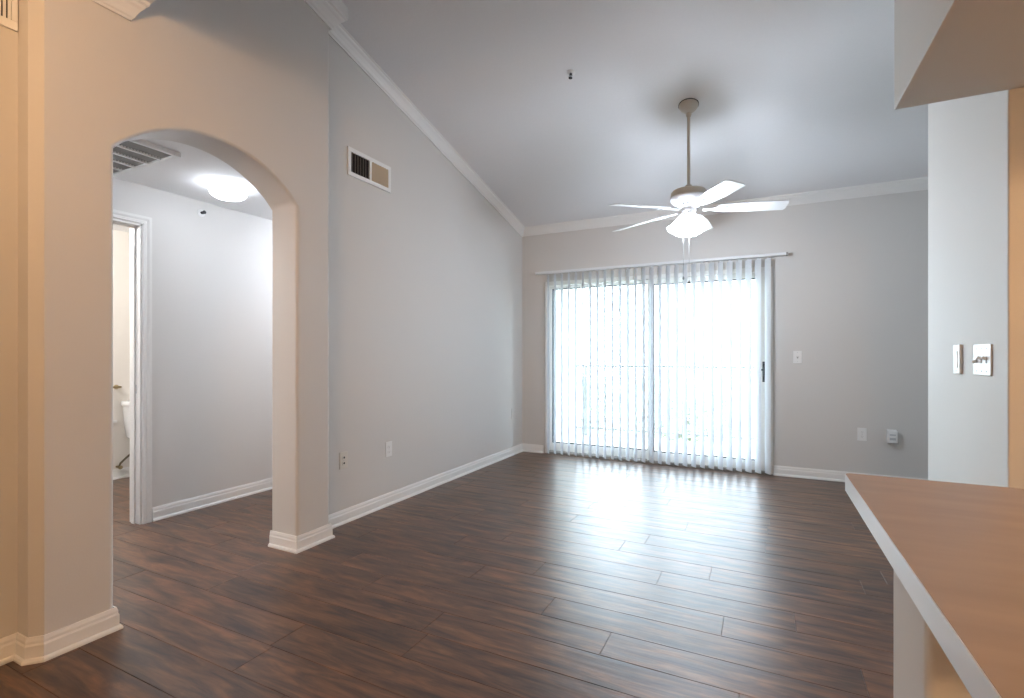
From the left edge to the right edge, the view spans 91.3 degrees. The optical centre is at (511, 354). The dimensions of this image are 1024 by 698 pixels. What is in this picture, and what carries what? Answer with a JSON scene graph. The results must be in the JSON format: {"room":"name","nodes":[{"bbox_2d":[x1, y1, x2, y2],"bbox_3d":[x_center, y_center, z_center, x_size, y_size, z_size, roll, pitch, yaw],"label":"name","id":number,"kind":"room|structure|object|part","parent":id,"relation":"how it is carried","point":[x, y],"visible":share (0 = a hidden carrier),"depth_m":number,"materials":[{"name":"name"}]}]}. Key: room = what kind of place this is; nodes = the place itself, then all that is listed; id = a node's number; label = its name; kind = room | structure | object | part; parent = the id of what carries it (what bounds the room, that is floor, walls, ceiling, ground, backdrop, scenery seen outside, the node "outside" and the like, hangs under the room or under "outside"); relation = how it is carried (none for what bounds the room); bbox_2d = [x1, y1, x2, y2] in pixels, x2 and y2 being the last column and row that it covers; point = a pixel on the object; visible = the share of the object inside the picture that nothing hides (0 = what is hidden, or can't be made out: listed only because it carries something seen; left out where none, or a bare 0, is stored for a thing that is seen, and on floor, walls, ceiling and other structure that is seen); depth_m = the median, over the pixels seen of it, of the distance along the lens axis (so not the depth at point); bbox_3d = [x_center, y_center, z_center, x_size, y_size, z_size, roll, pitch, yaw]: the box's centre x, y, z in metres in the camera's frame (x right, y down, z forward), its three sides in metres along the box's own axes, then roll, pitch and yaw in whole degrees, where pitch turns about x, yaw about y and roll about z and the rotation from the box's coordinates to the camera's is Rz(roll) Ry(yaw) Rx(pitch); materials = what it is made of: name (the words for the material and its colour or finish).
{"room":"empty living room","nodes":[
{"label":"empty living room","id":0,"kind":"room"},
{"bbox_2d":[113,229,129,468],"bbox_3d":[-4.031,-0.050,4.193,0.100,2.440,3.100,0,0,27],"label":"wall","id":1,"kind":"structure","parent":0,"point":[121,239],"depth_m":4.74,"materials":[{"name":"paint"}]},
{"bbox_2d":[113,467,129,479],"bbox_3d":[-3.999,1.123,4.121,0.022,0.094,2.800,0,0,27],"label":"baseboard","id":2,"kind":"structure","parent":1,"relation":"attached to","point":[124,472],"depth_m":4.73,"materials":[{"name":"white paint"}]},
{"bbox_2d":[0,0,328,638],"bbox_3d":[-2.342,-0.688,1.077,0.227,3.716,4.835,0,0,27],"label":"wall","id":3,"kind":"structure","parent":0,"point":[242,83],"depth_m":2.08,"materials":[{"name":"beige paint"}]},
{"bbox_2d":[0,0,17,31],"bbox_3d":[-2.012,-1.352,1.734,0.010,0.210,0.450,0,0,27],"label":"air vent","id":4,"kind":"object","parent":3,"relation":"in","point":[8,8],"visible":1,"depth_m":1.91,"materials":[{"name":"white plastic"}]},
{"bbox_2d":[0,606,122,665],"bbox_3d":[-2.570,1.123,0.597,0.248,0.094,3.572,0,0,27],"label":"baseboard","id":5,"kind":"structure","parent":3,"relation":"attached to","point":[23,650],"depth_m":1.95,"materials":[{"name":"white paint"}]},
{"bbox_2d":[92,0,149,20],"bbox_3d":[-2.491,-1.502,0.606,0.182,0.097,3.658,0,0,27],"label":"crown molding","id":6,"kind":"structure","parent":3,"relation":"attached to","point":[128,9],"depth_m":2.15,"materials":[{"name":"white paint"}]},
{"bbox_2d":[268,443,543,553],"bbox_3d":[-0.555,1.123,4.495,0.280,0.094,3.433,0,0,28],"label":"baseboard","id":7,"kind":"structure","parent":3,"relation":"attached to","point":[277,540],"depth_m":3.77,"materials":[{"name":"white paint"}]},
{"bbox_2d":[113,177,271,507],"bbox_3d":[-2.654,-0.025,3.393,0.120,2.390,4.500,0,0,27],"label":"wall","id":8,"kind":"structure","parent":0,"point":[212,273],"depth_m":3.86,"materials":[{"name":"paint"}]},
{"bbox_2d":[113,209,151,523],"bbox_3d":[-2.787,0.106,3.111,0.143,2.127,0.939,0,0,27],"label":"door frame","id":9,"kind":"structure","parent":8,"relation":"in","point":[140,226],"depth_m":3.46,"materials":[{"name":"white paint"}]},
{"bbox_2d":[197,209,205,216],"bbox_3d":[-2.354,-1.080,3.809,0.047,0.060,0.060,0,0,27],"label":"sprinkler","id":10,"kind":"object","parent":8,"relation":"attached to","point":[200,212],"visible":1,"depth_m":3.81,"materials":[{"name":"white metal"}]},
{"bbox_2d":[152,478,271,521],"bbox_3d":[-2.073,1.123,4.396,0.022,0.094,1.987,0,0,27],"label":"baseboard","id":11,"kind":"structure","parent":8,"relation":"attached to","point":[161,512],"depth_m":3.86,"materials":[{"name":"white paint"}]},
{"bbox_2d":[113,139,271,232],"bbox_3d":[-2.828,-1.220,3.480,2.830,0.100,4.500,0,0,27],"label":"ceiling","id":12,"kind":"structure","parent":0,"point":[191,175],"depth_m":3.33,"materials":[{"name":"paint"}]},
{"bbox_2d":[113,139,180,176],"bbox_3d":[-2.398,-1.156,2.808,0.770,0.028,0.600,0,0,27],"label":"ceiling vent","id":13,"kind":"object","parent":12,"relation":"in","point":[134,155],"visible":0.27,"depth_m":2.90,"materials":[{"name":"white plastic"}]},
{"bbox_2d":[208,180,247,201],"bbox_3d":[-1.960,-1.120,3.461,0.240,0.100,0.240,0,0,27],"label":"hall light","id":14,"kind":"object","parent":12,"relation":"attached to","point":[225,190],"visible":1,"depth_m":3.39,"materials":[{"name":"white glass"}]},
{"bbox_2d":[328,35,521,514],"bbox_3d":[-0.616,-0.569,4.686,0.090,3.478,3.235,0,0,27],"label":"wall","id":15,"kind":"structure","parent":0,"point":[425,274],"depth_m":4.12,"materials":[{"name":"beige paint"}]},
{"bbox_2d":[340,451,347,469],"bbox_3d":[-1.167,0.734,3.472,0.009,0.116,0.072,0,0,27],"label":"wall outlet","id":16,"kind":"object","parent":15,"relation":"attached to","point":[343,455],"visible":1,"depth_m":3.47,"materials":[{"name":"beige plastic"}]},
{"bbox_2d":[347,146,390,192],"bbox_3d":[-1.048,-1.360,3.703,0.016,0.200,0.450,0,0,27],"label":"air vent","id":17,"kind":"object","parent":15,"relation":"in","point":[360,166],"visible":1,"depth_m":3.69,"materials":[{"name":"white plastic"}]},
{"bbox_2d":[386,441,391,456],"bbox_3d":[-0.957,0.736,3.893,0.009,0.116,0.072,0,0,27],"label":"wall outlet","id":18,"kind":"object","parent":15,"relation":"attached to","point":[388,444],"visible":1,"depth_m":3.89,"materials":[{"name":"white plastic"}]},
{"bbox_2d":[303,0,524,236],"bbox_3d":[-0.723,-1.978,4.133,0.214,1.116,4.219,0,0,27],"label":"crown molding","id":19,"kind":"structure","parent":15,"relation":"attached to","point":[339,34],"depth_m":3.90,"materials":[{"name":"white paint"}]},
{"bbox_2d":[0,451,893,697],"bbox_3d":[-0.380,1.230,1.813,11.500,0.120,8.105,0,0,27],"label":"floor","id":20,"kind":"structure","parent":0,"point":[523,574],"depth_m":2.40,"materials":[{"name":"brown wood"}]},
{"bbox_2d":[116,400,129,468],"bbox_3d":[-3.296,0.804,4.737,0.730,0.732,0.466,0,0,27],"label":"toilet","id":21,"kind":"object","parent":20,"relation":"on","point":[125,405],"visible":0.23,"depth_m":4.67,"materials":[{"name":"white ceramic"}]},
{"bbox_3d":[-3.519,0.460,4.856,0.208,0.044,0.452,0,0,27],"label":"tank lid","id":22,"kind":"part","parent":21,"relation":"part of","materials":[{"name":"white ceramic"}]},
{"bbox_3d":[-3.521,0.645,4.857,0.186,0.330,0.428,0,0,27],"label":"tank","id":23,"kind":"part","parent":21,"relation":"part of","materials":[{"name":"white ceramic"}]},
{"bbox_2d":[340,0,927,226],"bbox_3d":[1.780,-2.051,2.937,6.040,1.149,4.325,0,0,27],"label":"ceiling","id":24,"kind":"structure","parent":0,"point":[793,96],"depth_m":3.67,"materials":[{"name":"paint"}]},
{"bbox_2d":[567,69,574,78],"bbox_3d":[0.419,-1.985,3.558,0.060,0.055,0.059,0,0,34],"label":"sprinkler","id":25,"kind":"object","parent":24,"relation":"attached to","point":[570,72],"visible":1,"depth_m":3.55,"materials":[{"name":"silver metal"}]},
{"bbox_2d":[609,98,788,283],"bbox_3d":[1.350,-1.206,3.772,1.298,1.364,1.269,0,0,27],"label":"ceiling fan","id":26,"kind":"object","parent":24,"relation":"hanging from","point":[688,198],"visible":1,"depth_m":3.67,"materials":[{"name":"beige paint"}]},
{"bbox_3d":[1.039,-1.062,4.069,0.136,0.006,0.482,-18,9,-40],"label":"blade","id":27,"kind":"part","parent":26,"relation":"part of","materials":[{"name":"white paint"}]},
{"bbox_3d":[0.925,-1.060,3.576,0.482,0.006,0.136,-4,14,-23],"label":"blade","id":28,"kind":"part","parent":26,"relation":"part of","materials":[{"name":"white paint"}]},
{"bbox_3d":[1.269,-0.987,3.744,0.069,0.125,0.069,23,0,0],"label":"bulb","id":29,"kind":"part","parent":26,"relation":"part of","materials":[{"name":"white glass"}]},
{"bbox_3d":[1.321,-0.987,3.797,0.069,0.125,0.069,0,23,0],"label":"bulb","id":30,"kind":"part","parent":26,"relation":"part of","materials":[{"name":"white glass"}]},
{"bbox_3d":[1.322,-0.987,3.692,0.069,0.125,0.069,0,-23,0],"label":"bulb","id":31,"kind":"part","parent":26,"relation":"part of","materials":[{"name":"white glass"}]},
{"bbox_3d":[1.374,-0.987,3.745,0.069,0.125,0.069,-23,0,0],"label":"bulb","id":32,"kind":"part","parent":26,"relation":"part of","materials":[{"name":"white glass"}]},
{"bbox_3d":[1.544,-1.073,4.113,0.136,0.006,0.482,-16,-10,30],"label":"blade","id":33,"kind":"part","parent":26,"relation":"part of","materials":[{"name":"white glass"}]},
{"bbox_3d":[1.359,-1.069,3.315,0.136,0.006,0.482,12,1,-5],"label":"blade","id":34,"kind":"part","parent":26,"relation":"part of","materials":[{"name":"white paint"}]},
{"bbox_3d":[1.741,-1.078,3.647,0.482,0.006,0.136,1,-12,13],"label":"blade","id":35,"kind":"part","parent":26,"relation":"part of","materials":[{"name":"white paint"}]},
{"bbox_2d":[563,434,754,458],"bbox_3d":[2.519,1.285,5.938,5.600,0.170,1.625,0,0,27],"label":"floor","id":36,"kind":"structure","parent":0,"point":[579,436],"depth_m":6.67,"materials":[{"name":"concrete"}]},
{"bbox_2d":[577,365,754,442],"bbox_3d":[3.108,0.675,6.407,4.765,1.050,0.050,0,0,27],"label":"balcony railing","id":37,"kind":"object","parent":36,"relation":"on","point":[586,427],"visible":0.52,"depth_m":6.91,"materials":[{"name":"white metal"}]},
{"bbox_3d":[1.097,0.693,7.411,0.044,1.015,0.044,0,0,27],"label":"post","id":38,"kind":"part","parent":37,"relation":"part of","materials":[{"name":"white metal"}]},
{"bbox_3d":[3.108,0.168,6.407,4.765,0.035,0.050,0,0,27],"label":"rail","id":39,"kind":"part","parent":37,"relation":"part of","materials":[{"name":"white metal"}]},
{"bbox_3d":[3.108,1.080,6.407,4.765,0.030,0.036,0,0,27],"label":"rail","id":40,"kind":"part","parent":37,"relation":"part of","materials":[{"name":"white metal"}]},
{"bbox_3d":[2.332,0.693,6.794,0.044,1.015,0.044,0,0,27],"label":"post","id":41,"kind":"part","parent":37,"relation":"part of","materials":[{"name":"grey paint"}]},
{"bbox_2d":[522,190,927,478],"bbox_3d":[2.751,-0.280,4.836,6.000,2.900,0.140,0,0,27],"label":"wall","id":42,"kind":"structure","parent":0,"point":[850,290],"depth_m":4.67,"materials":[{"name":"beige paint"}]},
{"bbox_2d":[546,266,772,474],"bbox_3d":[1.488,0.155,5.447,2.395,2.030,0.154,0,0,27],"label":"door","id":43,"kind":"structure","parent":42,"relation":"in","point":[639,278],"depth_m":5.40,"materials":[{"name":"white paint"}]},
{"bbox_3d":[1.009,0.165,5.733,1.228,1.956,0.040,0,0,27],"label":"fixed panel","id":44,"kind":"part","parent":43,"relation":"part of","materials":[{"name":"clear glass"}]},
{"bbox_3d":[1.994,0.165,5.186,1.163,1.956,0.040,0,0,27],"label":"sliding panel","id":45,"kind":"part","parent":43,"relation":"part of","materials":[{"name":"clear glass"}]},
{"bbox_3d":[2.463,0.170,4.902,0.046,0.200,0.050,0,0,27],"label":"handle","id":46,"kind":"part","parent":43,"relation":"part of","materials":[{"name":"black metal"}]},
{"bbox_2d":[535,252,787,474],"bbox_3d":[1.457,0.090,5.346,2.614,2.120,0.102,0,0,27],"label":"vertical blind","id":47,"kind":"object","parent":42,"relation":"attached to","point":[748,263],"visible":1,"depth_m":5.15,"materials":[{"name":"white paint"}]},
{"bbox_3d":[1.450,-0.956,5.332,2.580,0.028,0.048,0,0,27],"label":"head rail","id":48,"kind":"part","parent":47,"relation":"part of","materials":[{"name":"white metal"}]},
{"bbox_2d":[523,177,927,236],"bbox_3d":[2.702,-1.487,4.738,5.800,0.123,0.078,0,0,27],"label":"crown molding","id":49,"kind":"structure","parent":42,"relation":"attached to","point":[914,184],"depth_m":4.82,"materials":[{"name":"white paint"}]},
{"bbox_2d":[793,351,801,362],"bbox_3d":[2.717,0.024,4.762,0.072,0.117,0.022,0,0,27],"label":"light switch","id":50,"kind":"object","parent":42,"relation":"attached to","point":[797,355],"visible":1,"depth_m":4.77,"materials":[{"name":"white plastic"}]},
{"bbox_2d":[773,465,927,481],"bbox_3d":[3.922,1.123,4.160,3.100,0.094,0.022,0,0,27],"label":"baseboard","id":51,"kind":"structure","parent":42,"relation":"attached to","point":[818,474],"depth_m":4.70,"materials":[{"name":"white paint"}]},
{"bbox_2d":[857,428,866,440],"bbox_3d":[3.175,0.724,4.540,0.072,0.116,0.009,0,0,27],"label":"wall outlet","id":52,"kind":"object","parent":42,"relation":"attached to","point":[861,432],"visible":1,"depth_m":4.54,"materials":[{"name":"white plastic"}]},
{"bbox_3d":[3.370,0.723,4.443,0.072,0.116,0.009,0,0,27],"label":"wall outlet","id":53,"kind":"object","parent":42,"relation":"attached to","visible":0},
{"bbox_2d":[887,430,897,443],"bbox_3d":[3.355,0.728,4.418,0.072,0.110,0.049,0,0,27],"label":"plug adapter","id":54,"kind":"object","parent":53,"relation":"attached to","point":[892,436],"visible":1,"depth_m":4.40,"materials":[{"name":"white plastic"}]},
{"bbox_2d":[894,571,971,697],"bbox_3d":[1.254,0.732,0.396,1.510,0.877,0.190,0,0,27],"label":"wall","id":55,"kind":"structure","parent":0,"point":[922,669],"depth_m":0.69,"materials":[{"name":"beige paint"}]},
{"bbox_2d":[845,473,1023,697],"bbox_3d":[1.393,0.275,0.306,1.900,0.035,0.802,0,0,27],"label":"countertop","id":56,"kind":"structure","parent":55,"relation":"on","point":[957,549],"depth_m":0.62,"materials":[{"name":"beige laminate"}]},
{"bbox_2d":[894,0,1023,109],"bbox_3d":[1.143,-1.706,0.407,0.820,1.637,2.750,0,0,27],"label":"soffit","id":57,"kind":"structure","parent":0,"point":[945,50],"depth_m":1.52,"materials":[{"name":"beige paint"}]},
{"bbox_2d":[928,87,1023,488],"bbox_3d":[2.971,-0.564,1.540,2.460,3.468,0.910,0,0,27],"label":"wall","id":58,"kind":"structure","parent":0,"point":[976,143],"depth_m":1.93,"materials":[{"name":"beige paint"}]},
{"bbox_2d":[953,345,961,373],"bbox_3d":[1.869,0.020,2.101,0.013,0.122,0.076,0,0,27],"label":"rocker switch","id":59,"kind":"object","parent":58,"relation":"attached to","point":[957,349],"visible":1,"depth_m":2.09,"materials":[{"name":"white plastic"}]},
{"bbox_2d":[971,344,991,375],"bbox_3d":[1.751,0.020,1.873,0.022,0.117,0.165,0,0,27],"label":"light switch","id":60,"kind":"object","parent":58,"relation":"attached to","point":[982,353],"visible":1,"depth_m":1.86,"materials":[{"name":"white plastic"}]},
{"label":"outside","id":61,"kind":"structure","parent":0,"visible":0},
{"bbox_2d":[580,377,754,446],"bbox_3d":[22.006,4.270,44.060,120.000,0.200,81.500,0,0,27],"label":"ground","id":62,"kind":"structure","parent":61,"point":[602,378],"depth_m":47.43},
{"bbox_2d":[580,368,616,435],"bbox_3d":[1.375,2.216,12.165,2.286,3.922,2.294,0,0,27],"label":"tree","id":63,"kind":"object","parent":62,"relation":"on","point":[601,432],"visible":0.04,"depth_m":11.81,"materials":[{"name":"green plant"}]},
{"bbox_2d":[637,382,743,444],"bbox_3d":[4.145,2.417,11.897,2.514,3.520,2.477,0,0,27],"label":"tree","id":64,"kind":"object","parent":62,"relation":"on","point":[639,434],"visible":0.21,"depth_m":11.64,"materials":[{"name":"green plant"}]}
]}

